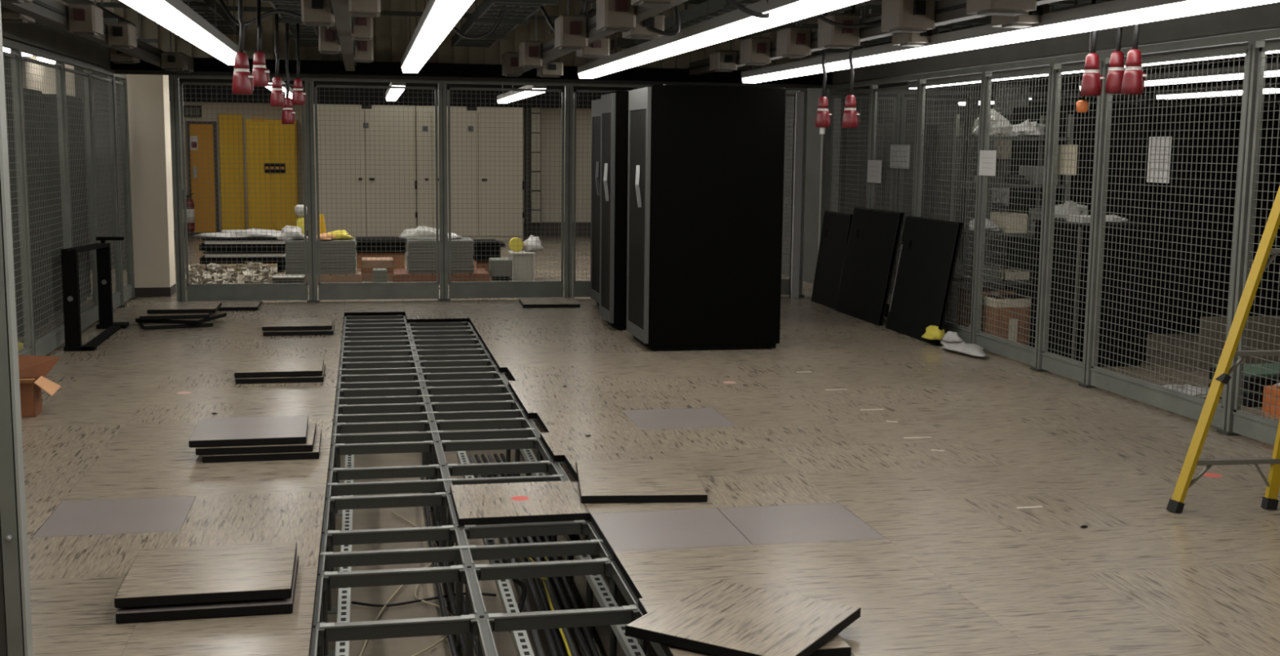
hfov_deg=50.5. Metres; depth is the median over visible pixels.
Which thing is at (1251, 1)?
diffuser
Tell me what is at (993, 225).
plastic bag
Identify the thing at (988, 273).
metal part
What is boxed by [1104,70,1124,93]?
socket
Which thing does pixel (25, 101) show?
tall cabinet
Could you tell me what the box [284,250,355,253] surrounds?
panel
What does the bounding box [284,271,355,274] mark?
panel
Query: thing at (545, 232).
baseboard
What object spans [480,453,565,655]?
cable
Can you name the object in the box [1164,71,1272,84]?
diffuser
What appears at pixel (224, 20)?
cable tray
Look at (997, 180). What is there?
metal part
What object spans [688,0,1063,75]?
power busway
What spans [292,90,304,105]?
socket
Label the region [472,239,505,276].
crate
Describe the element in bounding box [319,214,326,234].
sign
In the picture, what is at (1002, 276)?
carton
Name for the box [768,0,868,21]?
diffuser
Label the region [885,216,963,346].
panel
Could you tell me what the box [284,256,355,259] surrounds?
panel
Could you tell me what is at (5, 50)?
ceiling lamp
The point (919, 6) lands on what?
socket
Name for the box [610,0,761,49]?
cable tray
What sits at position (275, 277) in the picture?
tray
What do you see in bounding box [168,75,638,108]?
trim
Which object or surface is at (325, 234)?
cloth
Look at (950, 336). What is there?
hard hat
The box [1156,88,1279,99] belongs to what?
diffuser
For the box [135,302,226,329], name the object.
tiles
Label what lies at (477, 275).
pallet
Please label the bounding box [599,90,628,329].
rack
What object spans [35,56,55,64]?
ceiling lamp
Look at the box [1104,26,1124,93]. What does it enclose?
connector
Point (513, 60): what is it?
socket
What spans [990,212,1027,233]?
carton
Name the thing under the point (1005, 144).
carton
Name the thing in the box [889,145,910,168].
paper notice
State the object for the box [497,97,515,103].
diffuser
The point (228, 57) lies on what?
diffuser
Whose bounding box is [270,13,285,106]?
connector
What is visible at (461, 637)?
cable
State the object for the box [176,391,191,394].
light
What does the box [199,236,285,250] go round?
panel
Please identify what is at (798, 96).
post
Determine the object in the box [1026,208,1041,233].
metal part
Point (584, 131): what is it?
wall
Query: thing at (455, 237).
film
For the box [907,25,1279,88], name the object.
ceiling lamp
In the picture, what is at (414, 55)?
diffuser
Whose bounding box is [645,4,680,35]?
hanging cable
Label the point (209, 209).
door
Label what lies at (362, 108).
bracket
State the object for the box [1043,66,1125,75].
diffuser
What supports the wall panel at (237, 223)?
attached to the wall at (584, 131)
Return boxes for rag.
[940,340,989,357]
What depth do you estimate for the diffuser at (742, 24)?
7.07 m
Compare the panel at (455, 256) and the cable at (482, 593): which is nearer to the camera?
the cable at (482, 593)
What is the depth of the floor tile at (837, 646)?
4.50 m
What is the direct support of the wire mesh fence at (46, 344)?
on the floor at (958, 569)
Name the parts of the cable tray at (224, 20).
rail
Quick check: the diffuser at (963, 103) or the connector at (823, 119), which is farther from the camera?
the diffuser at (963, 103)
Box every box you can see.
[17,355,61,417]
[361,257,393,280]
[488,257,511,280]
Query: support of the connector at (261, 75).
hanging from the cable tray at (308, 37)
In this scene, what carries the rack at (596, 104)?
on the floor at (958, 569)
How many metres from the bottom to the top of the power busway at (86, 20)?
0.990 m
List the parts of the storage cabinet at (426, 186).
door, door, door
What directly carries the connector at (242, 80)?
hanging from the cable tray at (308, 37)
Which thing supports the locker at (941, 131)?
on the floor at (958, 569)
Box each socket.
[74,8,85,21]
[112,26,122,36]
[167,55,175,62]
[231,71,252,94]
[252,67,268,86]
[270,90,284,106]
[281,109,294,124]
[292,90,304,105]
[311,0,322,8]
[324,30,333,41]
[357,17,366,26]
[359,40,367,51]
[511,57,517,66]
[528,46,537,57]
[548,64,555,70]
[569,22,579,35]
[591,40,601,48]
[615,0,627,12]
[643,17,654,26]
[724,54,732,62]
[756,43,765,53]
[795,33,805,44]
[815,111,829,127]
[841,110,857,128]
[842,21,853,34]
[913,0,925,15]
[920,29,931,36]
[1029,7,1043,15]
[1080,72,1101,96]
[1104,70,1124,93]
[1120,70,1143,94]
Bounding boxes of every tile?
[32,496,195,537]
[114,541,297,608]
[115,555,298,623]
[519,297,580,307]
[622,408,737,429]
[625,578,860,655]
[638,590,851,655]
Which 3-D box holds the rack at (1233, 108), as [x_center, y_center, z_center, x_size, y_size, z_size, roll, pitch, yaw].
[5.732,-1.069,13.221,0.800,2.100,1.120,-1,8,-11]
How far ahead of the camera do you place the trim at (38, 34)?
11.00 m
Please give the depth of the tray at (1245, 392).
9.05 m
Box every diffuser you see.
[119,0,165,11]
[137,2,201,35]
[179,28,226,53]
[208,47,235,65]
[265,83,284,90]
[386,95,397,101]
[387,90,400,97]
[390,85,404,93]
[401,57,424,73]
[407,44,435,63]
[414,25,448,50]
[424,0,467,33]
[439,0,474,8]
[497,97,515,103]
[507,93,527,100]
[520,91,545,97]
[577,64,621,78]
[607,52,661,70]
[644,35,715,58]
[695,11,793,43]
[742,70,805,83]
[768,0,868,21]
[791,58,869,75]
[854,44,958,65]
[909,82,970,88]
[940,22,1084,51]
[958,97,1031,105]
[968,74,1044,83]
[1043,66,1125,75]
[1062,0,1274,31]
[1079,80,1170,90]
[1142,53,1271,66]
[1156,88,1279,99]
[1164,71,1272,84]
[1249,0,1279,2]
[1271,70,1279,76]
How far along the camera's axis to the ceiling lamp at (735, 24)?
7.46 m
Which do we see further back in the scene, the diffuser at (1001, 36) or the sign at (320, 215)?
the sign at (320, 215)
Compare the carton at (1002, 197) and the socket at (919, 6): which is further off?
the carton at (1002, 197)
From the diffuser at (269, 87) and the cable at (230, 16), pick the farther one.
the diffuser at (269, 87)
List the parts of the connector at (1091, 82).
cord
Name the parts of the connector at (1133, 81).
cord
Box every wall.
[3,22,127,270]
[22,55,75,96]
[169,102,591,237]
[781,9,851,284]
[852,29,1279,125]
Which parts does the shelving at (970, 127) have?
shelf, shelf, shelf, shelf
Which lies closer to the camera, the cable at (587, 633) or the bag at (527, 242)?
the cable at (587, 633)
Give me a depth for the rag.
11.21 m
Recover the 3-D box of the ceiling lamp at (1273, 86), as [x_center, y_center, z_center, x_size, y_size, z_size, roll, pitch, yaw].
[6.069,-2.949,14.230,0.152,1.028,2.000,-1,8,-11]
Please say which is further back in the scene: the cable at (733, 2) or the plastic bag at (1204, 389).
the plastic bag at (1204, 389)
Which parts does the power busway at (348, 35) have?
label plate, label plate, busbar casing, label plate, label plate, label plate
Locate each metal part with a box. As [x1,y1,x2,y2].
[959,265,1001,281]
[962,170,1006,184]
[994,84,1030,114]
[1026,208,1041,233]
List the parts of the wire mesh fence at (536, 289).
post, panel, kick rail, post, panel, kick rail, post, rail, panel, kick rail, post, kick rail, panel, kick rail, panel, post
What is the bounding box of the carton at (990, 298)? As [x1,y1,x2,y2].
[981,294,1031,346]
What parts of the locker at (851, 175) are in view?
door, door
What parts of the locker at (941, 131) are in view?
door, door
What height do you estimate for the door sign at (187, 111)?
0.199 m
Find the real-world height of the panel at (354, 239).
0.036 m
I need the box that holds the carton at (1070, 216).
[1066,215,1105,222]
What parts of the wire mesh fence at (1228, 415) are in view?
post, panel, post, kick rail, panel, post, panel, kick rail, post, kick rail, panel, post, rail, kick rail, panel, post, kick rail, panel, post, kick rail, panel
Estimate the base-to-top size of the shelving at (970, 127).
2.100 m
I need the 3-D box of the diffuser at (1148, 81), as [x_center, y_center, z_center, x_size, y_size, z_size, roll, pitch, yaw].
[4.495,-2.257,12.637,0.080,0.040,1.442,-1,8,-11]
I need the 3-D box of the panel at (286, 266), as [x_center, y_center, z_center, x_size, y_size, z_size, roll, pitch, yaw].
[-3.881,-0.774,16.544,0.820,0.036,0.620,-1,8,-11]
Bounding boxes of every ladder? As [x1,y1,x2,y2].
[524,107,541,222]
[1166,186,1279,513]
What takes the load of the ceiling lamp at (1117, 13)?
hanging from the ceiling at (868, 16)
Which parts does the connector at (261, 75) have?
cord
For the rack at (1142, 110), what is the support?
on the floor at (958, 569)
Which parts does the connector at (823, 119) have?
cord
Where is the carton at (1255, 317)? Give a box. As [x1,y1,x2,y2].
[1196,315,1279,371]
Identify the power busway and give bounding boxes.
[0,0,193,72]
[301,0,380,71]
[502,0,688,77]
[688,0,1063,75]
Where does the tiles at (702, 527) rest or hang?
in the floor at (958, 569)
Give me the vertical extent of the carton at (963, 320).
0.330 m
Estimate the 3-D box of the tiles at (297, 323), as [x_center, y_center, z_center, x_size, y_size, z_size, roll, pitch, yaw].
[-3.064,-0.014,12.214,0.616,0.077,0.651,-1,8,-12]
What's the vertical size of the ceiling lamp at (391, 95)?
1.028 m
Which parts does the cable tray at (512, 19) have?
rail, rail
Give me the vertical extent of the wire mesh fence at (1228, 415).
2.370 m
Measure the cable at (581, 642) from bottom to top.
0.102 m
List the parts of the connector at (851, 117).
cord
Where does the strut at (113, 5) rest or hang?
hanging from the ceiling at (868, 16)
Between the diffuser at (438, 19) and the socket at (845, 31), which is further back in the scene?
the socket at (845, 31)
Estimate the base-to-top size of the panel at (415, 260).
0.036 m
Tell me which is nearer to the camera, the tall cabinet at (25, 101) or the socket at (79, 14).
the socket at (79, 14)
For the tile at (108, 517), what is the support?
in the floor at (958, 569)
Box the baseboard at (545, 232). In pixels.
[173,222,591,238]
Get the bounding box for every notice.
[190,136,198,150]
[866,160,881,183]
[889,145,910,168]
[978,150,996,176]
[1057,145,1077,175]
[1146,137,1172,183]
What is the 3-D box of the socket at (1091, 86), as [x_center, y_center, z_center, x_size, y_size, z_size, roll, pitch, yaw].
[2.271,-1.225,6.838,0.100,0.113,0.100,-1,8,-11]
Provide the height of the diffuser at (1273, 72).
0.040 m
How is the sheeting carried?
on the panel at (224, 242)
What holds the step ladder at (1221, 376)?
on the floor at (958, 569)
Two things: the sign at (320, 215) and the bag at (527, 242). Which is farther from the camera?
the bag at (527, 242)
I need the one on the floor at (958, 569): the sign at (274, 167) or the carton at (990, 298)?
the carton at (990, 298)
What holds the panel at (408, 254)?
on the panel at (455, 256)
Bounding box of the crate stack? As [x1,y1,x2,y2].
[355,237,406,270]
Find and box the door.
[186,120,219,232]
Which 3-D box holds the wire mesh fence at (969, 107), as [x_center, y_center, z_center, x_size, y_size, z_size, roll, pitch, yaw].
[5.026,-1.631,16.358,6.020,2.370,0.100,-1,8,-11]
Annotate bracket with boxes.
[361,105,371,109]
[466,106,476,111]
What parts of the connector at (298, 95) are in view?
cord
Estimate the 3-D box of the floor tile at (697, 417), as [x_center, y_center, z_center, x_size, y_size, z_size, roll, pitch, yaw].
[0.236,0.581,8.459,0.600,0.038,0.600,-1,8,-11]
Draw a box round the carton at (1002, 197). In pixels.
[991,187,1009,205]
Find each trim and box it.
[1,19,114,71]
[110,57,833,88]
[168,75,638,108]
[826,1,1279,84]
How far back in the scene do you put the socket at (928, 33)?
8.32 m
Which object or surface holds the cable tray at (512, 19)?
hanging from the ceiling at (868, 16)
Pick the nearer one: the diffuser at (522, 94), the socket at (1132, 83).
the socket at (1132, 83)
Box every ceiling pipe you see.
[61,0,136,26]
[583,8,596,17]
[737,0,881,39]
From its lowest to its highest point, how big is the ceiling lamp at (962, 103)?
1.028 m
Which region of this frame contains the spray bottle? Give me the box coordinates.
[294,204,306,235]
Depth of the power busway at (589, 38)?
8.81 m
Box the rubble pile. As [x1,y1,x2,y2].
[185,262,279,288]
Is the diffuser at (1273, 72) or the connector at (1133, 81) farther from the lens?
the diffuser at (1273, 72)
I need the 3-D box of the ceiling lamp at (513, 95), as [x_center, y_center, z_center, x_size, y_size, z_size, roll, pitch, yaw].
[-1.539,-3.435,17.240,0.152,1.028,4.200,-1,8,-11]
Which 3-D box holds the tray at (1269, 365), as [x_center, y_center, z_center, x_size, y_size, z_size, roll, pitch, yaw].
[4.271,0.331,9.286,0.550,0.108,0.450,-1,8,-11]
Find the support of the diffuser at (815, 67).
attached to the ceiling lamp at (1117, 13)
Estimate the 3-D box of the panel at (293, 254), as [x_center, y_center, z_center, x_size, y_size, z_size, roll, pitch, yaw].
[-3.872,-0.916,16.525,0.820,0.036,0.620,-1,8,-11]
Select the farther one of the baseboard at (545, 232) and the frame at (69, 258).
the baseboard at (545, 232)
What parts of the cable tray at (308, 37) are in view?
rail, rail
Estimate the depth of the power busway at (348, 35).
8.88 m
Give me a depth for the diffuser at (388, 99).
18.12 m
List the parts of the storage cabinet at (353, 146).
door, door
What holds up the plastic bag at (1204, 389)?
on the floor at (958, 569)
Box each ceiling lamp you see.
[3,47,32,56]
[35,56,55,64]
[119,0,246,65]
[265,80,293,98]
[385,82,405,101]
[400,0,474,73]
[497,84,546,103]
[577,0,868,78]
[741,0,1279,83]
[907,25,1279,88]
[957,26,1032,105]
[1079,2,1279,90]
[1155,64,1279,99]
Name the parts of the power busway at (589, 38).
label plate, label plate, label plate, label plate, label plate, label plate, label plate, label plate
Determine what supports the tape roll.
on the plastic crate at (521, 252)
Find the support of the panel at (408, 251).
on the panel at (408, 254)
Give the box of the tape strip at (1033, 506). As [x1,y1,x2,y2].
[1016,506,1041,508]
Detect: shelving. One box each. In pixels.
[946,112,1073,327]
[962,108,1012,287]
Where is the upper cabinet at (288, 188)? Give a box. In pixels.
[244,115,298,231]
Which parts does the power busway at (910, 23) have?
label plate, label plate, label plate, label plate, label plate, label plate, label plate, label plate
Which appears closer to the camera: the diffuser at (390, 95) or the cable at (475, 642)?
the cable at (475, 642)
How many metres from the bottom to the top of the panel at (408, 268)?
0.036 m
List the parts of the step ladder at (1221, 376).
rail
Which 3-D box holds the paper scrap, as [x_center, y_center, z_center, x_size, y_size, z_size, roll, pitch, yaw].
[0.645,0.391,9.773,0.100,0.001,0.098,-1,8,-11]
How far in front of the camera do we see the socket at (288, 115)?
10.89 m
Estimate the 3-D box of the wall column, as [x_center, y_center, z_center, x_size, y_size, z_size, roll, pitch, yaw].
[-5.357,-2.005,14.767,0.440,3.300,0.460,-1,8,-11]
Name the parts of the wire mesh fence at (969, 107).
post, panel, post, panel, kick rail, post, kick rail, panel, rail, panel, post, panel, post, panel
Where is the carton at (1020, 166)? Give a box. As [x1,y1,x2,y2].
[1019,165,1058,184]
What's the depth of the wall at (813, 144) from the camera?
17.00 m
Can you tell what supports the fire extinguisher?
attached to the door
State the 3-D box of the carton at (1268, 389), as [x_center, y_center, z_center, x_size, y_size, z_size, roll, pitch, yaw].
[4.338,0.486,8.687,0.500,0.180,0.421,-1,8,-11]
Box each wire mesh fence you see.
[2,37,137,355]
[169,75,807,302]
[817,88,1279,293]
[823,28,1279,445]
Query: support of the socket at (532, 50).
attached to the power busway at (589, 38)
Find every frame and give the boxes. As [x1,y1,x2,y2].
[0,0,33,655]
[60,236,128,351]
[310,315,666,655]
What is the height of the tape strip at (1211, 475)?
0.001 m
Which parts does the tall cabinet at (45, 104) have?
door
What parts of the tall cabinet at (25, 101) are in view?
door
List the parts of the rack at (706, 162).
handle, door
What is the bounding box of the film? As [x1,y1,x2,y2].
[447,232,462,239]
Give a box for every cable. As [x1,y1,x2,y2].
[217,0,328,29]
[351,592,496,607]
[359,562,432,655]
[391,511,439,547]
[411,584,453,655]
[420,477,457,655]
[427,476,466,655]
[446,516,477,655]
[453,5,506,39]
[468,454,544,655]
[474,454,558,655]
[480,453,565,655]
[487,453,577,655]
[493,453,591,655]
[499,453,599,655]
[502,559,526,633]
[519,557,548,580]
[528,557,572,655]
[539,0,586,32]
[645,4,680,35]
[727,0,769,18]
[813,14,881,28]
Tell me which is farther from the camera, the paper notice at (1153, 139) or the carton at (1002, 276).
the carton at (1002, 276)
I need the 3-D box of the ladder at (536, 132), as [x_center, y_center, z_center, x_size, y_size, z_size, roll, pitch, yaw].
[-1.955,-3.054,24.841,0.285,2.240,0.170,-1,8,-11]
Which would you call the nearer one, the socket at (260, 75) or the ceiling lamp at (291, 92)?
the socket at (260, 75)
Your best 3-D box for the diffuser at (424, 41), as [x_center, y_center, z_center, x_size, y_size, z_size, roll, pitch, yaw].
[-1.237,-1.709,8.030,0.140,0.042,1.404,-1,8,-11]
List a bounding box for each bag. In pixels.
[275,225,307,240]
[327,230,355,239]
[522,235,543,252]
[967,218,999,231]
[1009,119,1045,136]
[1106,214,1128,222]
[1164,384,1221,398]
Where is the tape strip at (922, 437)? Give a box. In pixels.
[903,436,931,438]
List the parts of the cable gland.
cord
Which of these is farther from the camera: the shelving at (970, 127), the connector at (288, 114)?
the shelving at (970, 127)
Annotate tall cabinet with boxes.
[4,85,53,336]
[41,93,91,311]
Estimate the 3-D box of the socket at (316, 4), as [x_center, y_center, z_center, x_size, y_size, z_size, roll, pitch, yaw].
[-1.830,-1.853,7.699,0.060,0.080,0.030,-1,8,-11]
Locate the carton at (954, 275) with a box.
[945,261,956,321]
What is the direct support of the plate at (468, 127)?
attached to the storage cabinet at (426, 186)
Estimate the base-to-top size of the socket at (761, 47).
0.080 m
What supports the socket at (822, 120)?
attached to the connector at (823, 119)
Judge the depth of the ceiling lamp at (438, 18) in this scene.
7.40 m
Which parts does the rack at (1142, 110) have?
door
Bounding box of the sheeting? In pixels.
[193,228,281,238]
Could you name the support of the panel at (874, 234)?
on the floor at (958, 569)
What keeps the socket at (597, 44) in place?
attached to the power busway at (589, 38)
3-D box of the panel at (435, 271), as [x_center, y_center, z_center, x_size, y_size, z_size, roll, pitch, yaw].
[-2.485,-0.725,16.841,0.791,0.036,0.620,-1,8,-11]
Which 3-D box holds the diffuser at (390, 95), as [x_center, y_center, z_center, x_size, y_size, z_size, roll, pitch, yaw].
[-3.054,-2.909,16.898,0.140,0.042,1.325,-1,8,-11]
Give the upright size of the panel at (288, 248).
0.036 m
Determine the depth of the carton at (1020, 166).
12.12 m
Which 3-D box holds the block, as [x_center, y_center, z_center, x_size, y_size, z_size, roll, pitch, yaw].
[-3.095,-0.602,16.172,0.167,0.200,0.200,-1,8,-11]
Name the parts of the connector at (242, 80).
cord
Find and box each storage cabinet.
[313,104,417,238]
[415,106,524,240]
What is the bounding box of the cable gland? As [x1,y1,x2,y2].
[1075,31,1093,112]
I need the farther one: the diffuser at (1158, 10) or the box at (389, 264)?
the box at (389, 264)
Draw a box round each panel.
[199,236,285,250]
[200,250,285,264]
[218,114,245,230]
[284,238,355,244]
[284,247,355,250]
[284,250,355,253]
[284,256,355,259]
[284,265,355,268]
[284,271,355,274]
[285,242,355,247]
[285,253,355,256]
[285,256,355,262]
[285,258,356,265]
[285,267,355,271]
[405,252,471,258]
[405,256,473,262]
[406,237,474,244]
[406,241,473,247]
[406,244,473,249]
[406,247,474,253]
[406,249,474,255]
[406,261,473,264]
[406,263,474,271]
[406,266,473,273]
[407,264,474,267]
[810,210,853,309]
[835,207,904,325]
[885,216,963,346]
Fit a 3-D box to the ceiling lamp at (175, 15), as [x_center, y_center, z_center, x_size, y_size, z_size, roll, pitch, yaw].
[-2.112,-1.879,5.491,0.152,1.028,10.400,-1,8,-11]
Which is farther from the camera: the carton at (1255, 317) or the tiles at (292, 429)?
the carton at (1255, 317)
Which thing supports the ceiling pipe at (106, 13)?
hanging from the ceiling at (868, 16)
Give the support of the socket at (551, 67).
attached to the power busway at (589, 38)
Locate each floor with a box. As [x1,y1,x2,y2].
[17,237,1279,655]
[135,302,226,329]
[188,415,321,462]
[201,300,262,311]
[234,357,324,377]
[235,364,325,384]
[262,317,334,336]
[327,372,657,655]
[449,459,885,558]
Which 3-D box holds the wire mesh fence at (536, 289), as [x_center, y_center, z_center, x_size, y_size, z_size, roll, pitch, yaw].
[-1.481,-1.485,14.715,6.855,2.370,0.100,-1,8,-11]
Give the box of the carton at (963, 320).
[956,287,1015,327]
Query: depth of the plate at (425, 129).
23.65 m
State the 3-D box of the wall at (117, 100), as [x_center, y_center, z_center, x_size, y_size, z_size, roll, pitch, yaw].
[-7.963,-2.391,17.455,2.597,3.300,0.100,-1,8,-11]
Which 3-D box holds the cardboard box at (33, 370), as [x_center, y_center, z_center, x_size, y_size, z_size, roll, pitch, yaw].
[-3.812,0.358,8.350,0.452,0.343,0.420,-1,8,-14]
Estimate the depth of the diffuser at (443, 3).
5.84 m
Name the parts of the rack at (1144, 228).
corner trim, plate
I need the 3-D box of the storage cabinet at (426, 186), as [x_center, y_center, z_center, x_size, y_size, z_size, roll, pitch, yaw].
[-3.057,-2.843,24.299,1.883,2.500,0.839,-1,8,-11]
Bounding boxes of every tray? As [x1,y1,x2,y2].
[181,0,239,34]
[261,0,318,47]
[271,275,305,283]
[451,0,557,48]
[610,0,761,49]
[800,0,1115,58]
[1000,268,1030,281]
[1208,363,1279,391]
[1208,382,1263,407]
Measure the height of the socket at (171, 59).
0.056 m
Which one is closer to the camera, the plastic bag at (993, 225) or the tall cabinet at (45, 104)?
the plastic bag at (993, 225)
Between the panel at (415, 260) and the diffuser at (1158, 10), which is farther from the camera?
the panel at (415, 260)
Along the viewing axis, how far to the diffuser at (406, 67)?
10.71 m
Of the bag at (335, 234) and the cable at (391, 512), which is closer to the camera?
the cable at (391, 512)
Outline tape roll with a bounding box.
[509,237,523,252]
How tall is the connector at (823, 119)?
1.217 m
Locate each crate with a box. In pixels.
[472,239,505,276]
[507,250,535,280]
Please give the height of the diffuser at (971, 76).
0.030 m
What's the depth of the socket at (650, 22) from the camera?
7.88 m
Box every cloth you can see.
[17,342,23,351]
[315,232,335,239]
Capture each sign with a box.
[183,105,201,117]
[263,163,285,173]
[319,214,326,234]
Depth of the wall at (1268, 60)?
18.71 m
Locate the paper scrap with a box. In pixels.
[722,381,736,383]
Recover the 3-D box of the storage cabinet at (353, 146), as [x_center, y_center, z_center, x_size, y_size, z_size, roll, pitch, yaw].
[-4.866,-2.814,23.932,1.812,2.500,0.839,-1,8,-11]
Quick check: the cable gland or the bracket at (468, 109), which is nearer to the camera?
the cable gland
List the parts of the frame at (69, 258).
plate, frame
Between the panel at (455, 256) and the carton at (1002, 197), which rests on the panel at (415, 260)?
the panel at (455, 256)
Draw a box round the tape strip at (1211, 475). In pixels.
[1203,473,1222,477]
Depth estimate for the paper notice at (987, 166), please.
11.18 m
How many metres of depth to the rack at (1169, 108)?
12.51 m
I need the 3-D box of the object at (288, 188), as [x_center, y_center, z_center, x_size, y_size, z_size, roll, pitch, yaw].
[-6.469,-2.711,23.909,0.858,2.030,0.270,-1,8,-11]
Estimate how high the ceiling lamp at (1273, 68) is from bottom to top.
1.028 m
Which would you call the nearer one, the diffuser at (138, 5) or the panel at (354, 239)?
the diffuser at (138, 5)
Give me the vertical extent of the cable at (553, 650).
0.095 m
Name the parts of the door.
handle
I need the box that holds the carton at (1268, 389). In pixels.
[1262,385,1279,417]
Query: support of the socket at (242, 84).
attached to the connector at (242, 80)
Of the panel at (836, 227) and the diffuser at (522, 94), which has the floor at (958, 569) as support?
the panel at (836, 227)
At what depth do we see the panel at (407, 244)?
16.46 m
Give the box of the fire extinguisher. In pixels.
[182,192,195,231]
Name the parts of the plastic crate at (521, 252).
lid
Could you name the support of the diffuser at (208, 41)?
attached to the ceiling lamp at (175, 15)
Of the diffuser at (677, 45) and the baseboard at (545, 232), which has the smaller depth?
the diffuser at (677, 45)
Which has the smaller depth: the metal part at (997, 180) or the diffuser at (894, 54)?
the diffuser at (894, 54)
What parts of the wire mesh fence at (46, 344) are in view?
panel, post, kick rail, panel, kick rail, post, rail, panel, kick rail, post, panel, kick rail, post, panel, kick rail, post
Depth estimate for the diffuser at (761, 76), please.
11.85 m
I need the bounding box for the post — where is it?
[789,91,804,297]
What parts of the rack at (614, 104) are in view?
handle, door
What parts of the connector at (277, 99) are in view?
cord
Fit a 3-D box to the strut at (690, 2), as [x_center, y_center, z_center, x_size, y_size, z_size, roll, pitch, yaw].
[-0.879,-2.830,10.661,7.400,0.478,0.040,-1,8,-11]
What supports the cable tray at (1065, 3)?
hanging from the ceiling at (868, 16)
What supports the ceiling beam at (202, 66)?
attached to the ceiling at (391, 34)
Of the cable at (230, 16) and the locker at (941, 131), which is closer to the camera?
the cable at (230, 16)
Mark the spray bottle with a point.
(299, 209)
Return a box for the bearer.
[204,263,285,272]
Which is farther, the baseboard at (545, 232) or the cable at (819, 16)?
the baseboard at (545, 232)
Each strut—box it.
[96,0,857,28]
[334,454,354,655]
[457,451,534,655]
[519,448,645,655]
[568,0,881,10]
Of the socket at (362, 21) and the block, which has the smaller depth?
the socket at (362, 21)
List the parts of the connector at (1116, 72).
cord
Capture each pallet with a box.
[283,269,361,284]
[392,268,489,284]
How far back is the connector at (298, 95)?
10.69 m
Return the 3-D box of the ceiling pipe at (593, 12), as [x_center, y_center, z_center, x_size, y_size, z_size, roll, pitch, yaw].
[0.629,-2.494,8.029,0.136,0.416,12.000,-1,8,-11]
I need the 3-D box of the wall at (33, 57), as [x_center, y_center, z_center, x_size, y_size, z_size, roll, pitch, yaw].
[-7.676,-2.631,19.283,0.100,3.300,8.800,-1,8,-11]
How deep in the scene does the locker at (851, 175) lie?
17.10 m
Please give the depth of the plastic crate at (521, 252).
17.00 m
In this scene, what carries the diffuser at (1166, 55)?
attached to the ceiling lamp at (1276, 42)
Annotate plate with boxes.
[422,127,427,131]
[467,126,473,131]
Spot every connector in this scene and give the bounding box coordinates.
[231,0,253,94]
[252,0,269,86]
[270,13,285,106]
[281,22,295,124]
[292,23,306,105]
[815,12,831,133]
[841,4,859,128]
[1080,0,1104,96]
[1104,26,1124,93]
[1120,23,1147,94]
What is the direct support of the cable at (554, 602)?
on the floor at (366, 518)
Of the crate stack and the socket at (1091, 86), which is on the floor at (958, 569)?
the crate stack
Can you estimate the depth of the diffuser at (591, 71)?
11.32 m
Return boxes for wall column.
[125,74,176,297]
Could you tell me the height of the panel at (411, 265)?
0.036 m
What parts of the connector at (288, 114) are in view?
cord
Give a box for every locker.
[845,123,925,235]
[922,124,1011,276]
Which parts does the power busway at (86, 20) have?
label plate, label plate, label plate, label plate, label plate, label plate, label plate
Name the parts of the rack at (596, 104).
handle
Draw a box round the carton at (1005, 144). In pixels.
[993,128,1012,158]
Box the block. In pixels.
[373,268,387,282]
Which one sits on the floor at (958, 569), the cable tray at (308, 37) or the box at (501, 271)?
the box at (501, 271)
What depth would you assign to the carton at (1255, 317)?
10.54 m
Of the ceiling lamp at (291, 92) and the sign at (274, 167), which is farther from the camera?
the sign at (274, 167)
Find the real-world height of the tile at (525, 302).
0.038 m
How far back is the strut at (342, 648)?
5.68 m
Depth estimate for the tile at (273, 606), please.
4.81 m
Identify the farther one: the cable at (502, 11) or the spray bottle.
the spray bottle
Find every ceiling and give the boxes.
[55,0,1105,29]
[113,0,817,71]
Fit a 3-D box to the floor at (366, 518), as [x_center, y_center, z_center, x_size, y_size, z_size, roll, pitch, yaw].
[-1.152,1.182,8.307,3.000,0.020,12.100,-1,8,-11]
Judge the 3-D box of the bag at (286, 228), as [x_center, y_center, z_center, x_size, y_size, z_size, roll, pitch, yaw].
[-4.165,-1.149,16.382,0.371,0.177,0.304,2,8,9]
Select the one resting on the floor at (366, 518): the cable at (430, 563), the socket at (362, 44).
the cable at (430, 563)
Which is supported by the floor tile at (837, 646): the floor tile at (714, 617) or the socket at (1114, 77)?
the floor tile at (714, 617)
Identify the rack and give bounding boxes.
[590,97,600,305]
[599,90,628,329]
[626,84,786,351]
[1004,103,1151,297]
[1029,218,1156,366]
[1143,105,1230,333]
[1217,106,1279,316]
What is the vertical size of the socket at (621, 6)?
0.088 m
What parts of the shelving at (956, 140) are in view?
shelf, shelf, shelf, shelf, cable coil, cable coil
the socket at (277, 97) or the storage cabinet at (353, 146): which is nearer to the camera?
the socket at (277, 97)
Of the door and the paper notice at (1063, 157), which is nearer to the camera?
the paper notice at (1063, 157)
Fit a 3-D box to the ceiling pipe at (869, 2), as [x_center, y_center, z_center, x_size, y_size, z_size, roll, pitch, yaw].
[2.245,-2.475,8.363,0.116,0.506,12.000,-1,8,-11]

